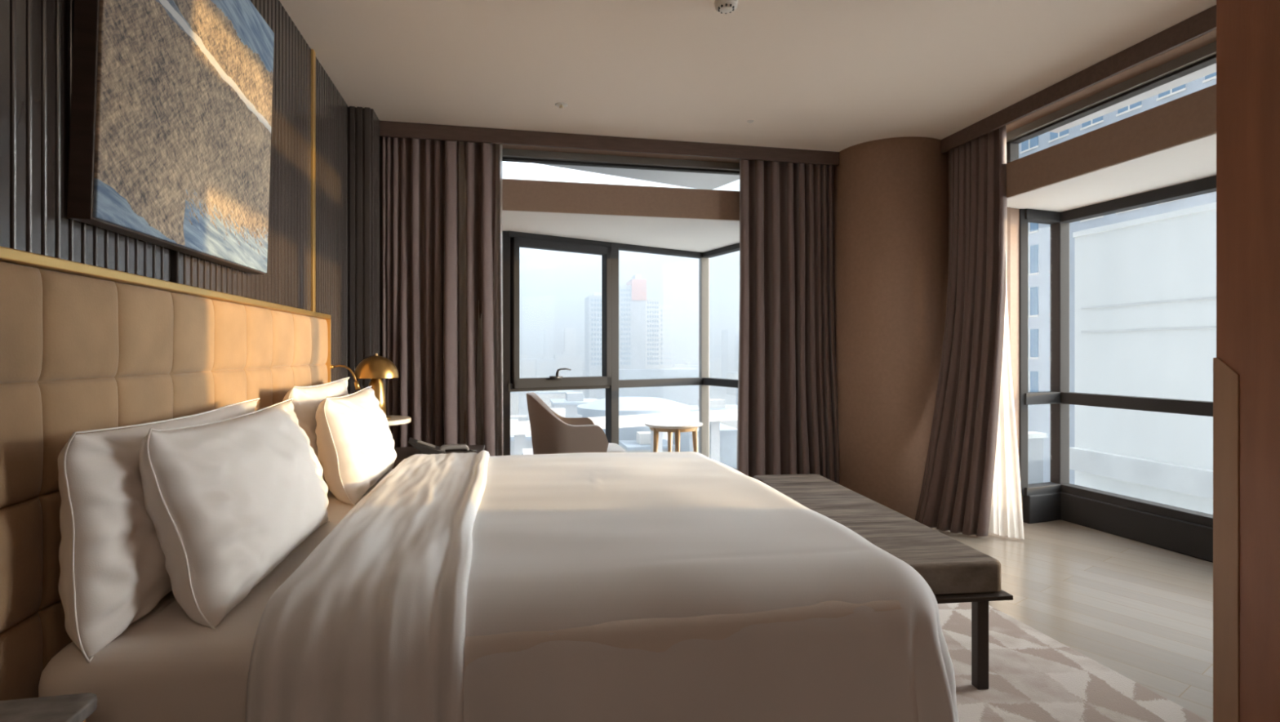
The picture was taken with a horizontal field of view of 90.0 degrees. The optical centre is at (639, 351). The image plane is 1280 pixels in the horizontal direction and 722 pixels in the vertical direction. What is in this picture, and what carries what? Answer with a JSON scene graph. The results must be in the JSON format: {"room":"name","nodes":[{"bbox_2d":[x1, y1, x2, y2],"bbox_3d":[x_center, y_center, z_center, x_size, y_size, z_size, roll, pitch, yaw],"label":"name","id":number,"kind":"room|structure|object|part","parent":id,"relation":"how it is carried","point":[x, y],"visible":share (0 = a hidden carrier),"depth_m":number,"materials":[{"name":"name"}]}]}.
{"room":"hotel room","nodes":[
{"label":"hotel room","id":0,"kind":"room"},
{"bbox_2d":[0,0,347,389],"bbox_3d":[-1.298,-0.175,1.000,0.100,2.850,7.680,0,0,-12],"label":"wall","id":1,"kind":"structure","parent":0,"point":[36,36],"depth_m":2.16,"materials":[{"name":"wood"}]},
{"bbox_2d":[0,245,330,700],"bbox_3d":[-1.456,0.514,2.205,0.074,1.432,2.590,0,0,-12],"label":"headboard","id":2,"kind":"object","parent":1,"relation":"attached to","point":[83,346],"visible":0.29,"depth_m":1.45,"materials":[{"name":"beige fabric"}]},
{"bbox_2d":[330,364,360,389],"bbox_3d":[-1.611,0.138,3.505,0.149,0.140,0.026,0,0,-16],"label":"light","id":3,"kind":"object","parent":2,"relation":"attached to","point":[356,382],"visible":1,"depth_m":3.51,"materials":[{"name":"gold metal"}]},
{"bbox_3d":[-1.615,0.118,3.503,0.124,0.098,0.014,0,0,-17],"label":"arm","id":4,"kind":"part","parent":3,"relation":"part of","materials":[{"name":"gold metal"}]},
{"bbox_2d":[66,0,274,274],"bbox_3d":[-1.413,-0.807,2.051,0.058,0.986,1.106,2,0,-12],"label":"painting","id":5,"kind":"object","parent":1,"relation":"attached to","point":[171,111],"visible":1,"depth_m":1.86,"materials":[{"name":"paint"}]},
{"bbox_2d":[311,48,315,311],"bbox_3d":[-1.743,-0.175,3.394,0.034,2.850,0.040,0,0,-12],"label":"trim","id":6,"kind":"structure","parent":1,"relation":"attached to","point":[313,52],"depth_m":3.38,"materials":[{"name":"gold metal"}]},
{"bbox_2d":[347,106,382,394],"bbox_3d":[-1.890,-0.175,4.479,0.158,2.850,0.625,0,0,-12],"label":"wall panel","id":7,"kind":"object","parent":1,"relation":"attached to","point":[364,140],"depth_m":4.18,"materials":[{"name":"wood"}]},
{"bbox_2d":[382,136,764,443],"bbox_3d":[0.194,-0.175,5.098,4.670,2.850,0.250,0,0,-12],"label":"wall","id":8,"kind":"structure","parent":0,"point":[526,195],"depth_m":4.90,"materials":[{"name":"brown paint"}]},
{"bbox_2d":[502,148,739,174],"bbox_3d":[0.145,-1.410,5.139,2.590,0.260,0.110,0,0,-12],"label":"window","id":9,"kind":"structure","parent":8,"relation":"in","point":[508,154],"depth_m":5.05,"materials":[{"name":"grey metal"}]},
{"bbox_3d":[0.142,-1.410,5.154,2.590,0.260,0.060,0,0,-12],"label":"frame","id":10,"kind":"part","parent":9,"relation":"part of","materials":[{"name":"grey metal"}]},
{"bbox_2d":[502,231,739,470],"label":"window","id":11,"kind":"structure","parent":8,"relation":"in","point":[609,380],"depth_m":6.10,"materials":[{"name":"grey metal"}]},
{"bbox_3d":[-1.166,0.085,5.580,0.070,2.270,0.070,0,0,-12],"label":"post","id":12,"kind":"part","parent":11,"relation":"part of","materials":[{"name":"grey metal"}]},
{"bbox_3d":[-0.719,0.194,5.794,0.211,0.102,0.025,0,0,-33],"label":"handle","id":13,"kind":"part","parent":11,"relation":"part of","materials":[{"name":"grey plastic"}]},
{"bbox_3d":[-0.709,-0.343,5.866,0.990,1.325,0.092,0,0,-34],"label":"sash","id":14,"kind":"part","parent":11,"relation":"part of","materials":[{"name":"grey metal"}]},
{"bbox_3d":[0.683,0.085,6.817,0.090,2.270,0.090,0,0,-12],"label":"post","id":15,"kind":"part","parent":11,"relation":"part of","materials":[{"name":"grey metal"}]},
{"bbox_2d":[502,209,739,252],"bbox_3d":[-0.002,-1.138,5.855,2.590,0.184,1.788,0,0,-12],"label":"ceiling","id":16,"kind":"structure","parent":0,"point":[700,235],"depth_m":5.43,"materials":[{"name":"white paint"}]},
{"bbox_2d":[278,0,1216,151],"bbox_3d":[0.900,-1.675,1.410,4.570,0.150,7.600,0,0,-12],"label":"ceiling","id":17,"kind":"structure","parent":0,"point":[821,75],"depth_m":3.48,"materials":[{"name":"beige paint"}]},
{"bbox_2d":[382,136,503,456],"bbox_3d":[-1.398,-0.156,4.575,0.835,2.788,0.203,0,0,-12],"label":"curtain","id":18,"kind":"object","parent":17,"relation":"hanging from","point":[420,176],"visible":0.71,"depth_m":4.54,"materials":[{"name":"brown fabric"}]},
{"bbox_2d":[555,102,568,108],"bbox_3d":[-0.508,-1.589,4.142,0.084,0.022,0.084,0,0,-12],"label":"sprinkler","id":19,"kind":"object","parent":17,"relation":"attached to","point":[561,104],"visible":1,"depth_m":4.13,"materials":[{"name":"beige plastic"}]},
{"bbox_2d":[379,120,839,165],"bbox_3d":[-0.106,-1.548,4.779,3.485,0.103,0.025,0,0,-12],"label":"valance","id":20,"kind":"object","parent":17,"relation":"attached to","point":[387,128],"visible":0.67,"depth_m":4.73,"materials":[{"name":"brown wood"}]},
{"bbox_2d":[714,0,737,13],"bbox_3d":[0.394,-1.583,2.929,0.108,0.034,0.108,0,0,-12],"label":"smoke detector","id":21,"kind":"object","parent":17,"relation":"attached to","point":[725,6],"visible":1,"depth_m":2.91,"materials":[{"name":"beige plastic"}]},
{"bbox_2d":[718,3,733,13],"bbox_3d":[0.394,-1.571,2.929,0.074,0.009,0.071,0,0,-12],"label":"vent","id":22,"kind":"object","parent":21,"relation":"attached to","point":[725,8],"depth_m":2.92,"materials":[{"name":"grey plastic"}]},
{"bbox_2d":[737,159,839,484],"bbox_3d":[1.182,-0.156,5.093,0.910,2.788,0.217,0,0,-12],"label":"curtain","id":23,"kind":"object","parent":17,"relation":"hanging from","point":[788,413],"visible":0.92,"depth_m":5.09,"materials":[{"name":"brown fabric"}]},
{"bbox_2d":[915,124,1007,536],"bbox_3d":[2.270,-0.156,4.497,0.452,2.788,0.482,0,0,-29],"label":"curtain","id":24,"kind":"object","parent":17,"relation":"hanging from","point":[956,493],"visible":0.96,"depth_m":4.47,"materials":[{"name":"brown fabric"}]},
{"bbox_2d":[941,4,1216,153],"bbox_3d":[2.570,-1.548,3.406,0.025,0.103,2.900,0,0,-12],"label":"valance","id":25,"kind":"object","parent":17,"relation":"attached to","point":[1204,22],"visible":1,"depth_m":3.55,"materials":[{"name":"brown wood"}]},
{"bbox_2d":[833,136,948,519],"bbox_3d":[2.027,-0.175,5.194,0.880,2.850,0.880,0,0,-12],"label":"column","id":26,"kind":"structure","parent":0,"point":[891,195],"depth_m":4.80,"materials":[{"name":"brown paint"}]},
{"bbox_2d":[931,519,1213,721],"bbox_3d":[1.167,1.350,2.297,5.450,0.200,9.230,0,0,-12],"label":"floor","id":27,"kind":"structure","parent":0,"point":[1142,611],"depth_m":3.21,"materials":[{"name":"brown wood"}]},
{"bbox_2d":[0,692,97,721],"bbox_3d":[-1.043,0.939,0.840,0.235,0.622,0.665,0,0,-12],"label":"nightstand","id":28,"kind":"object","parent":27,"relation":"on","point":[77,707],"visible":1,"depth_m":1.13,"materials":[{"name":"grey stone"}]},
{"bbox_2d":[387,415,484,468],"bbox_3d":[-1.342,0.785,3.803,0.840,0.810,0.550,0,0,-12],"label":"base cabinet","id":29,"kind":"object","parent":27,"relation":"on","point":[402,452],"visible":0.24,"depth_m":3.81,"materials":[{"name":"brown wood"}]},
{"bbox_2d":[354,352,399,419],"bbox_3d":[-1.496,0.192,3.633,0.238,0.376,0.238,0,0,-12],"label":"table lamp","id":30,"kind":"object","parent":29,"relation":"on","point":[375,367],"visible":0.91,"depth_m":3.58,"materials":[{"name":"gold metal"}]},
{"bbox_3d":[-1.496,0.082,3.633,0.238,0.125,0.238,0,0,-12],"label":"lamp shade","id":31,"kind":"part","parent":30,"relation":"part of","materials":[{"name":"gold metal"}]},
{"bbox_2d":[387,415,411,425],"bbox_3d":[-1.504,0.394,3.673,0.360,0.027,0.360,0,0,-12],"label":"tabletop","id":32,"kind":"object","parent":29,"relation":"attached to","point":[395,420],"depth_m":3.62,"materials":[{"name":"stone"}]},
{"bbox_2d":[408,437,476,453],"bbox_3d":[-1.161,0.552,3.773,0.382,0.095,0.194,0,0,-18],"label":"telephone","id":33,"kind":"object","parent":29,"relation":"on","point":[424,447],"visible":0.97,"depth_m":3.71,"materials":[{"name":"grey plastic"}]},
{"bbox_3d":[-1.083,0.587,3.861,0.204,0.023,0.077,0,0,14],"label":"cord","id":34,"kind":"part","parent":33,"relation":"part of","materials":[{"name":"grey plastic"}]},
{"bbox_2d":[526,391,626,453],"bbox_3d":[-0.527,0.790,5.221,0.792,0.924,0.663,0,0,-12],"label":"armchair","id":35,"kind":"object","parent":27,"relation":"on","point":[552,433],"visible":0.62,"depth_m":4.93,"materials":[{"name":"brown fabric"}]},
{"bbox_3d":[-0.457,0.844,5.235,0.650,0.132,0.510,0,0,-12],"label":"seat","id":36,"kind":"part","parent":35,"relation":"part of","materials":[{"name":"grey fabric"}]},
{"bbox_2d":[644,419,702,452],"bbox_3d":[0.307,0.949,5.841,0.532,0.605,0.532,0,0,-12],"label":"side table","id":37,"kind":"object","parent":27,"relation":"on","point":[677,426],"visible":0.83,"depth_m":5.70,"materials":[{"name":"white wood"}]},
{"bbox_3d":[0.136,0.961,5.710,0.051,0.581,0.083,0,0,40],"label":"leg","id":38,"kind":"part","parent":37,"relation":"part of","materials":[{"name":"brown wood"}]},
{"bbox_3d":[0.281,0.961,6.055,0.051,0.581,0.084,0,0,-12],"label":"leg","id":39,"kind":"part","parent":37,"relation":"part of","materials":[{"name":"brown wood"}]},
{"bbox_3d":[0.333,0.961,5.627,0.051,0.581,0.084,0,0,-12],"label":"leg","id":40,"kind":"part","parent":37,"relation":"part of","materials":[{"name":"brown wood"}]},
{"bbox_3d":[0.502,0.961,5.752,0.081,0.581,0.052,0,0,40],"label":"leg","id":41,"kind":"part","parent":37,"relation":"part of","materials":[{"name":"brown wood"}]},
{"bbox_2d":[937,601,1210,721],"bbox_3d":[0.356,1.244,2.145,3.060,0.012,3.460,0,0,-12],"label":"rug","id":42,"kind":"object","parent":27,"relation":"on","point":[1033,676],"visible":0.05,"depth_m":2.40,"materials":[{"name":"beige carpet"}]},
{"bbox_2d":[38,468,902,721],"bbox_3d":[-0.433,0.918,2.443,1.985,0.640,2.100,0,0,-12],"label":"bed","id":43,"kind":"object","parent":42,"relation":"on","point":[166,665],"visible":0.22,"depth_m":1.32,"materials":[{"name":"white cotton bedding fabric"},{"name":"dark walnut"}]},
{"bbox_2d":[57,397,259,662],"bbox_3d":[-1.211,0.382,1.705,0.187,0.453,0.944,0,0,-13],"label":"pillow","id":44,"kind":"object","parent":43,"relation":"on","point":[112,558],"visible":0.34,"depth_m":1.31,"materials":[{"name":"white fabric"}]},
{"bbox_2d":[138,397,330,630],"bbox_3d":[-1.083,0.382,1.804,0.269,0.442,0.904,0,0,-14],"label":"pillow","id":45,"kind":"object","parent":43,"relation":"on","point":[226,503],"visible":1,"depth_m":1.49,"materials":[{"name":"white fabric"}]},
{"bbox_2d":[281,377,349,483],"bbox_3d":[-1.443,0.369,2.918,0.190,0.478,0.884,0,0,-14],"label":"pillow","id":46,"kind":"object","parent":43,"relation":"on","point":[306,401],"visible":0.28,"depth_m":2.61,"materials":[{"name":"white fabric"}]},
{"bbox_2d":[315,385,396,505],"bbox_3d":[-1.259,0.387,2.875,0.252,0.432,0.804,0,0,-12],"label":"pillow","id":47,"kind":"object","parent":43,"relation":"on","point":[355,442],"visible":1,"depth_m":2.56,"materials":[{"name":"white fabric"}]},
{"bbox_2d":[244,449,959,721],"bbox_3d":[-0.155,0.800,2.507,1.737,0.616,2.278,0,0,-12],"label":"duvet","id":48,"kind":"object","parent":43,"relation":"on","point":[375,622],"visible":1,"depth_m":1.54,"materials":[{"name":"white fabric"}]},
{"bbox_2d":[753,473,1013,688],"bbox_3d":[1.038,1.009,3.225,0.462,0.458,1.800,0,0,-7],"label":"bench","id":49,"kind":"object","parent":42,"relation":"on","point":[954,571],"visible":0.49,"depth_m":2.56,"materials":[{"name":"beige fabric"}]},
{"bbox_2d":[753,473,1001,595],"bbox_3d":[1.037,0.839,3.229,0.440,0.118,1.750,0,0,-7],"label":"cushion","id":50,"kind":"object","parent":49,"relation":"on","point":[949,566],"depth_m":2.70,"materials":[{"name":"beige fabric"}]},
{"bbox_3d":[1.038,0.905,3.225,0.462,0.017,1.800,0,0,-7],"label":"board","id":51,"kind":"part","parent":49,"relation":"part of","materials":[{"name":"black wood"}]},
{"bbox_3d":[1.258,1.075,2.368,0.044,0.326,0.040,0,0,-7],"label":"leg","id":52,"kind":"part","parent":49,"relation":"part of","materials":[{"name":"black wood"}]},
{"bbox_2d":[948,29,1216,512],"bbox_3d":[3.184,-0.175,1.919,0.390,2.850,7.680,0,0,-12],"label":"wall","id":53,"kind":"structure","parent":0,"point":[1193,116],"depth_m":3.68,"materials":[{"name":"brown paint"}]},
{"bbox_2d":[988,248,1024,538],"bbox_3d":[2.444,-0.146,4.359,0.120,2.768,0.292,0,0,-20],"label":"sheer curtain","id":54,"kind":"object","parent":53,"relation":"hanging from","point":[1006,513],"visible":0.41,"depth_m":4.33,"materials":[{"name":"white fabric"}]},
{"bbox_2d":[1006,40,1216,163],"bbox_3d":[2.807,-1.410,3.434,0.220,0.260,2.380,0,0,-12],"label":"window","id":55,"kind":"structure","parent":53,"relation":"in","point":[1205,56],"depth_m":3.72,"materials":[{"name":"grey metal"}]},
{"bbox_2d":[1019,175,1216,562],"bbox_3d":[3.322,0.100,3.610,0.494,2.300,2.587,0,0,-15],"label":"window","id":56,"kind":"structure","parent":53,"relation":"in","point":[1189,532],"depth_m":4.68,"materials":[{"name":"grey metal"}]},
{"bbox_3d":[2.808,0.000,4.721,0.070,2.100,0.070,0,0,-12],"label":"post","id":57,"kind":"part","parent":56,"relation":"part of","materials":[{"name":"grey metal"}]},
{"bbox_3d":[3.188,0.000,4.860,0.090,2.100,0.090,0,0,-12],"label":"post","id":58,"kind":"part","parent":56,"relation":"part of","materials":[{"name":"grey metal"}]},
{"bbox_2d":[1007,133,1216,212],"bbox_3d":[3.169,-1.138,3.591,1.008,0.184,2.640,0,0,-12],"label":"ceiling","id":59,"kind":"structure","parent":0,"point":[1195,159],"depth_m":3.89,"materials":[{"name":"white paint"}]},
{"bbox_2d":[1216,0,1279,721],"bbox_3d":[1.841,-0.175,0.789,0.116,2.850,2.005,0,0,-12],"label":"wall","id":60,"kind":"structure","parent":0,"point":[1248,31],"depth_m":1.67,"materials":[{"name":"brown wood"}]},
{"bbox_2d":[1213,357,1239,721],"bbox_3d":[1.645,0.632,1.745,0.125,1.235,0.063,0,0,-12],"label":"trim","id":61,"kind":"structure","parent":60,"relation":"attached to","point":[1225,380],"depth_m":1.73,"materials":[{"name":"brown wood"}]},
{"label":"outside","id":62,"kind":"structure","parent":0,"visible":0},
{"bbox_2d":[518,385,736,420],"bbox_3d":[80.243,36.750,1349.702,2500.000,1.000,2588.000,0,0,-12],"label":"ground","id":63,"kind":"structure","parent":62,"point":[715,392],"depth_m":514.09,"materials":[{"name":"white"}]},
{"bbox_2d":[510,391,519,414],"bbox_3d":[-72.816,26.780,336.727,18.011,18.939,21.980,0,0,-12],"label":"block","id":64,"kind":"object","parent":63,"relation":"on","point":[513,395],"visible":0.1,"depth_m":327.57,"materials":[{"name":"concrete"}]},
{"bbox_2d":[510,414,527,421],"bbox_3d":[-43.429,29.571,229.117,20.667,13.358,21.292,0,0,-12],"label":"block","id":65,"kind":"object","parent":63,"relation":"on","point":[521,417],"visible":0.12,"depth_m":225.63,"materials":[{"name":"concrete"}]},
{"bbox_2d":[510,418,532,454],"bbox_3d":[-29.456,25.547,139.292,20.342,21.405,14.694,0,0,-12],"label":"block","id":66,"kind":"object","parent":63,"relation":"on","point":[528,437],"visible":0.02,"depth_m":133.19,"materials":[{"name":"concrete"}]},
{"bbox_2d":[510,418,518,422],"bbox_3d":[-29.935,16.195,139.194,6.840,2.700,5.558,0,0,-12],"label":"plant","id":67,"kind":"object","parent":66,"relation":"on","point":[511,420],"depth_m":139.76,"materials":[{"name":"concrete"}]},
{"bbox_2d":[518,355,535,395],"bbox_3d":[-99.094,19.616,545.840,18.412,33.269,26.191,0,0,-12],"label":"block","id":68,"kind":"object","parent":63,"relation":"on","point":[526,366],"visible":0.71,"depth_m":533.91,"materials":[{"name":"concrete"}]},
{"bbox_2d":[519,355,527,358],"bbox_3d":[-99.525,4.331,545.751,6.164,2.700,10.156,0,0,-12],"label":"plant","id":69,"kind":"object","parent":68,"relation":"on","point":[520,356],"depth_m":541.13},
{"bbox_2d":[522,448,533,454],"bbox_3d":[-14.843,25.670,97.686,15.798,21.159,16.340,0,0,-12],"label":"block","id":70,"kind":"object","parent":63,"relation":"on","point":[525,451],"visible":0.02,"depth_m":97.57,"materials":[{"name":"concrete"}]},
{"bbox_2d":[527,356,535,377],"bbox_3d":[-144.493,21.343,847.286,40.562,29.813,25.456,0,0,-12],"label":"block","id":71,"kind":"object","parent":63,"relation":"on","point":[527,357],"visible":0.14,"depth_m":836.28,"materials":[{"name":"concrete"}]},
{"bbox_2d":[535,355,555,377],"bbox_3d":[-94.743,20.308,656.968,24.730,31.883,37.836,0,0,-12],"label":"block","id":72,"kind":"object","parent":63,"relation":"on","point":[544,366],"visible":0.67,"depth_m":638.39,"materials":[{"name":"concrete"}]},
{"bbox_2d":[542,355,551,359],"bbox_3d":[-95.329,5.717,656.847,8.376,2.700,14.815,0,0,-12],"label":"plant","id":73,"kind":"object","parent":72,"relation":"on","point":[544,357],"depth_m":649.71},
{"bbox_2d":[528,389,573,408],"bbox_3d":[-47.113,27.124,339.173,23.195,18.252,19.174,0,0,-12],"label":"block","id":74,"kind":"object","parent":63,"relation":"on","point":[545,395],"visible":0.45,"depth_m":330.10,"materials":[{"name":"concrete"}]},
{"bbox_2d":[542,390,558,391],"bbox_3d":[-47.662,19.348,339.060,7.838,2.700,7.350,0,0,-12],"label":"plant","id":75,"kind":"object","parent":74,"relation":"on","point":[542,390],"depth_m":335.54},
{"bbox_2d":[551,407,565,417],"bbox_3d":[-19.569,24.836,151.988,12.194,22.828,10.818,0,0,-12],"label":"block","id":76,"kind":"object","parent":63,"relation":"on","point":[561,411],"visible":0.12,"depth_m":150.19,"materials":[{"name":"concrete"}]},
{"bbox_2d":[543,327,576,358],"bbox_3d":[-87.883,4.750,701.660,34.000,63.000,30.000,0,0,-12],"label":"tower","id":77,"kind":"structure","parent":63,"relation":"on","point":[556,340],"depth_m":686.90,"materials":[{"name":"concrete"}]},
{"bbox_2d":[552,351,582,377],"bbox_3d":[-74.232,17.916,653.804,27.154,36.667,30.807,0,0,-12],"label":"block","id":78,"kind":"object","parent":63,"relation":"on","point":[573,362],"visible":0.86,"depth_m":639.48,"materials":[{"name":"concrete"}]},
{"bbox_2d":[561,351,571,354],"bbox_3d":[-74.877,0.933,653.672,9.224,2.700,12.003,0,0,-12],"label":"plant","id":79,"kind":"object","parent":78,"relation":"on","point":[562,353],"depth_m":647.89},
{"bbox_2d":[550,391,598,417],"bbox_3d":[-23.106,25.420,229.329,16.968,21.661,18.575,0,0,-12],"label":"block","id":80,"kind":"object","parent":63,"relation":"on","point":[572,399],"visible":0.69,"depth_m":221.21,"materials":[{"name":"concrete"}]},
{"bbox_2d":[565,391,583,400],"bbox_3d":[-23.502,15.939,229.248,5.659,2.700,7.110,0,0,-12],"label":"plant","id":81,"kind":"object","parent":80,"relation":"on","point":[570,396],"depth_m":225.96,"materials":[{"name":"concrete"}]},
{"bbox_2d":[582,360,584,376],"bbox_3d":[-43.171,21.799,701.317,37.032,28.901,37.364,0,0,-12],"label":"block","id":82,"kind":"object","parent":63,"relation":"on","point":[583,362],"visible":0.05,"depth_m":705.60,"materials":[{"name":"concrete"}]},
{"bbox_2d":[582,368,584,395],"bbox_3d":[-35.578,23.862,528.979,20.283,24.776,33.041,0,0,-12],"label":"block","id":83,"kind":"object","parent":63,"relation":"on","point":[583,369],"visible":0.07,"depth_m":534.83,"materials":[{"name":"concrete"}]},
{"bbox_2d":[584,292,605,399],"bbox_3d":[-29.327,-1.250,422.610,11.500,75.000,24.250,0,0,-12],"label":"tower","id":84,"kind":"structure","parent":63,"relation":"on","point":[593,303],"depth_m":410.87,"materials":[{"name":"concrete"}]},
{"bbox_2d":[510,408,737,462],"bbox_3d":[-4.765,24.750,127.649,85.231,23.000,37.464,0,0,-12],"label":"viaduct","id":85,"kind":"object","parent":63,"relation":"on","point":[519,429],"visible":0.12,"depth_m":131.51,"materials":[{"name":"concrete"}]},
{"bbox_2d":[577,396,689,445],"bbox_3d":[-1.935,24.750,188.460,33.000,23.000,33.000,0,0,-12],"label":"arena","id":86,"kind":"object","parent":63,"relation":"on","point":[627,405],"visible":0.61,"depth_m":176.67,"materials":[{"name":"metal"}]},
{"bbox_2d":[618,431,675,452],"bbox_3d":[1.819,28.461,164.774,12.624,15.578,12.465,0,0,-12],"label":"block","id":87,"kind":"object","parent":63,"relation":"on","point":[642,443],"visible":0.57,"depth_m":162.08,"materials":[{"name":"concrete"}]},
{"bbox_2d":[635,431,650,444],"bbox_3d":[1.530,22.023,164.715,4.139,2.700,4.666,0,0,-12],"label":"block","id":88,"kind":"object","parent":87,"relation":"on","point":[642,437],"depth_m":162.46,"materials":[{"name":"white"}]},
{"bbox_2d":[618,274,698,404],"bbox_3d":[6.898,-8.250,438.850,58.000,89.000,47.000,0,0,-12],"label":"tower","id":89,"kind":"structure","parent":63,"relation":"on","point":[645,326],"depth_m":427.65,"materials":[{"name":"concrete"}]},
{"bbox_3d":[-2.609,-41.750,437.920,10.000,14.000,21.000,0,0,-12],"label":"crown","id":90,"kind":"part","parent":89,"relation":"part of","materials":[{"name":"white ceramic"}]},
{"bbox_2d":[672,364,698,368],"bbox_3d":[32.349,23.210,533.537,26.928,26.081,30.202,0,0,-12],"label":"block","id":91,"kind":"object","parent":63,"relation":"on","point":[673,365],"visible":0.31,"depth_m":527.31,"materials":[{"name":"concrete"}]},
{"bbox_2d":[672,364,684,367],"bbox_3d":[31.710,11.519,533.405,9.145,2.700,11.761,0,0,-12],"label":"plant","id":92,"kind":"object","parent":91,"relation":"on","point":[673,365],"depth_m":527.69,"materials":[{"name":"white"}]},
{"bbox_2d":[684,362,698,367],"bbox_3d":[44.558,22.683,574.121,19.905,27.135,31.775,0,0,-12],"label":"block","id":93,"kind":"object","parent":63,"relation":"on","point":[686,364],"visible":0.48,"depth_m":567.65,"materials":[{"name":"concrete"}]},
{"bbox_2d":[684,362,694,365],"bbox_3d":[44.090,10.465,574.024,6.687,2.700,12.390,0,0,-12],"label":"plant","id":94,"kind":"object","parent":93,"relation":"on","point":[686,363],"depth_m":568.21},
{"bbox_2d":[677,356,714,377],"bbox_3d":[63.885,20.950,738.433,33.579,30.599,34.111,0,0,-12],"label":"block","id":95,"kind":"object","parent":63,"relation":"on","point":[691,359],"visible":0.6,"depth_m":724.98,"materials":[{"name":"concrete"}]},
{"bbox_2d":[688,356,698,359],"bbox_3d":[63.082,7.001,738.268,11.472,2.700,13.324,0,0,-12],"label":"plant","id":96,"kind":"object","parent":95,"relation":"on","point":[689,357],"depth_m":731.91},
{"bbox_2d":[671,422,737,469],"bbox_3d":[15.598,26.011,160.686,13.053,20.478,20.210,0,0,-12],"label":"block","id":97,"kind":"object","parent":63,"relation":"on","point":[728,434],"visible":0.1,"depth_m":151.93,"materials":[{"name":"concrete"}]},
{"bbox_2d":[688,398,737,428],"bbox_3d":[26.282,26.669,230.652,23.617,19.162,18.346,0,0,-12],"label":"block","id":98,"kind":"object","parent":63,"relation":"on","point":[714,403],"visible":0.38,"depth_m":227.07,"materials":[{"name":"concrete"}]},
{"bbox_2d":[697,398,724,408],"bbox_3d":[25.724,18.438,230.537,7.986,2.700,7.019,0,0,-12],"label":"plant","id":99,"kind":"object","parent":98,"relation":"on","point":[713,402],"depth_m":227.35,"materials":[{"name":"white"}]},
{"bbox_2d":[712,358,721,377],"bbox_3d":[112.231,22.597,899.986,46.405,27.306,23.822,0,0,-12],"label":"block","id":100,"kind":"object","parent":63,"relation":"on","point":[717,362],"visible":0.31,"depth_m":887.39,"materials":[{"name":"concrete"}]},
{"bbox_2d":[721,328,738,378],"bbox_3d":[108.346,5.250,737.856,23.000,62.000,22.000,0,0,-12],"label":"tower","id":101,"kind":"structure","parent":63,"relation":"on","point":[730,340],"depth_m":727.28,"materials":[{"name":"concrete"}]},
{"bbox_2d":[725,368,738,395],"bbox_3d":[88.557,25.277,548.963,24.130,21.946,19.315,0,0,-12],"label":"block","id":102,"kind":"object","parent":63,"relation":"on","point":[730,375],"visible":0.29,"depth_m":543.65,"materials":[{"name":"concrete"}]},
{"bbox_2d":[736,387,737,404],"bbox_3d":[65.422,24.995,339.254,25.890,22.510,15.933,0,0,-12],"label":"block","id":103,"kind":"object","parent":63,"relation":"on","point":[736,388],"visible":0.02,"depth_m":342.41,"materials":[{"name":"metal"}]},
{"bbox_2d":[1018,71,1216,484],"bbox_3d":[38.589,3.750,43.013,17.100,65.000,25.250,0,0,-12],"label":"office building","id":104,"kind":"structure","parent":63,"relation":"on","point":[1038,234],"depth_m":45.99,"materials":[{"name":"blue glass"}]},
{"bbox_3d":[62.304,21.411,861.804,33.483,29.678,34.772,0,0,-12],"label":"block","id":105,"kind":"object","parent":63,"relation":"on","visible":0},
{"bbox_2d":[680,356,688,359],"bbox_3d":[61.504,7.922,861.640,11.439,2.700,13.589,0,0,-12],"label":"plant","id":106,"kind":"object","parent":105,"relation":"on","point":[681,357],"depth_m":854.75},
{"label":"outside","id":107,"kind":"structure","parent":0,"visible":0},
{"bbox_2d":[537,163,739,189],"bbox_3d":[-1.172,-1.790,5.634,4.970,0.200,1.330,0,0,-12],"label":"overhang slab","id":108,"kind":"object","parent":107,"point":[690,180],"depth_m":6.14,"materials":[{"name":"concrete"}]},
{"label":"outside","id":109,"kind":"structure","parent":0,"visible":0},
{"bbox_2d":[1049,62,1216,133],"bbox_3d":[3.529,-1.790,2.353,0.740,0.200,5.190,0,0,-12],"label":"overhang slab","id":110,"kind":"object","parent":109,"point":[1210,69],"visible":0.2,"depth_m":4.22,"materials":[{"name":"concrete"}]},
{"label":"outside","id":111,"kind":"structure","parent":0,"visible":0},
{"bbox_3d":[30.882,7.450,10.933,55.100,0.400,45.000,0,0,-12],"label":"terrace","id":112,"kind":"object","parent":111,"visible":0},
{"bbox_2d":[1027,431,1046,484],"bbox_3d":[16.838,5.450,28.875,2.800,3.600,0.800,0,0,-12],"label":"parapet block","id":113,"kind":"object","parent":112,"relation":"on","point":[1035,439],"visible":0.29,"depth_m":28.76,"materials":[{"name":"concrete"}]},
{"bbox_2d":[1069,201,1216,514],"bbox_3d":[22.566,1.320,20.864,1.400,13.860,18.800,0,0,-12],"label":"building","id":114,"kind":"structure","parent":112,"relation":"on","point":[1145,287],"depth_m":26.56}
]}

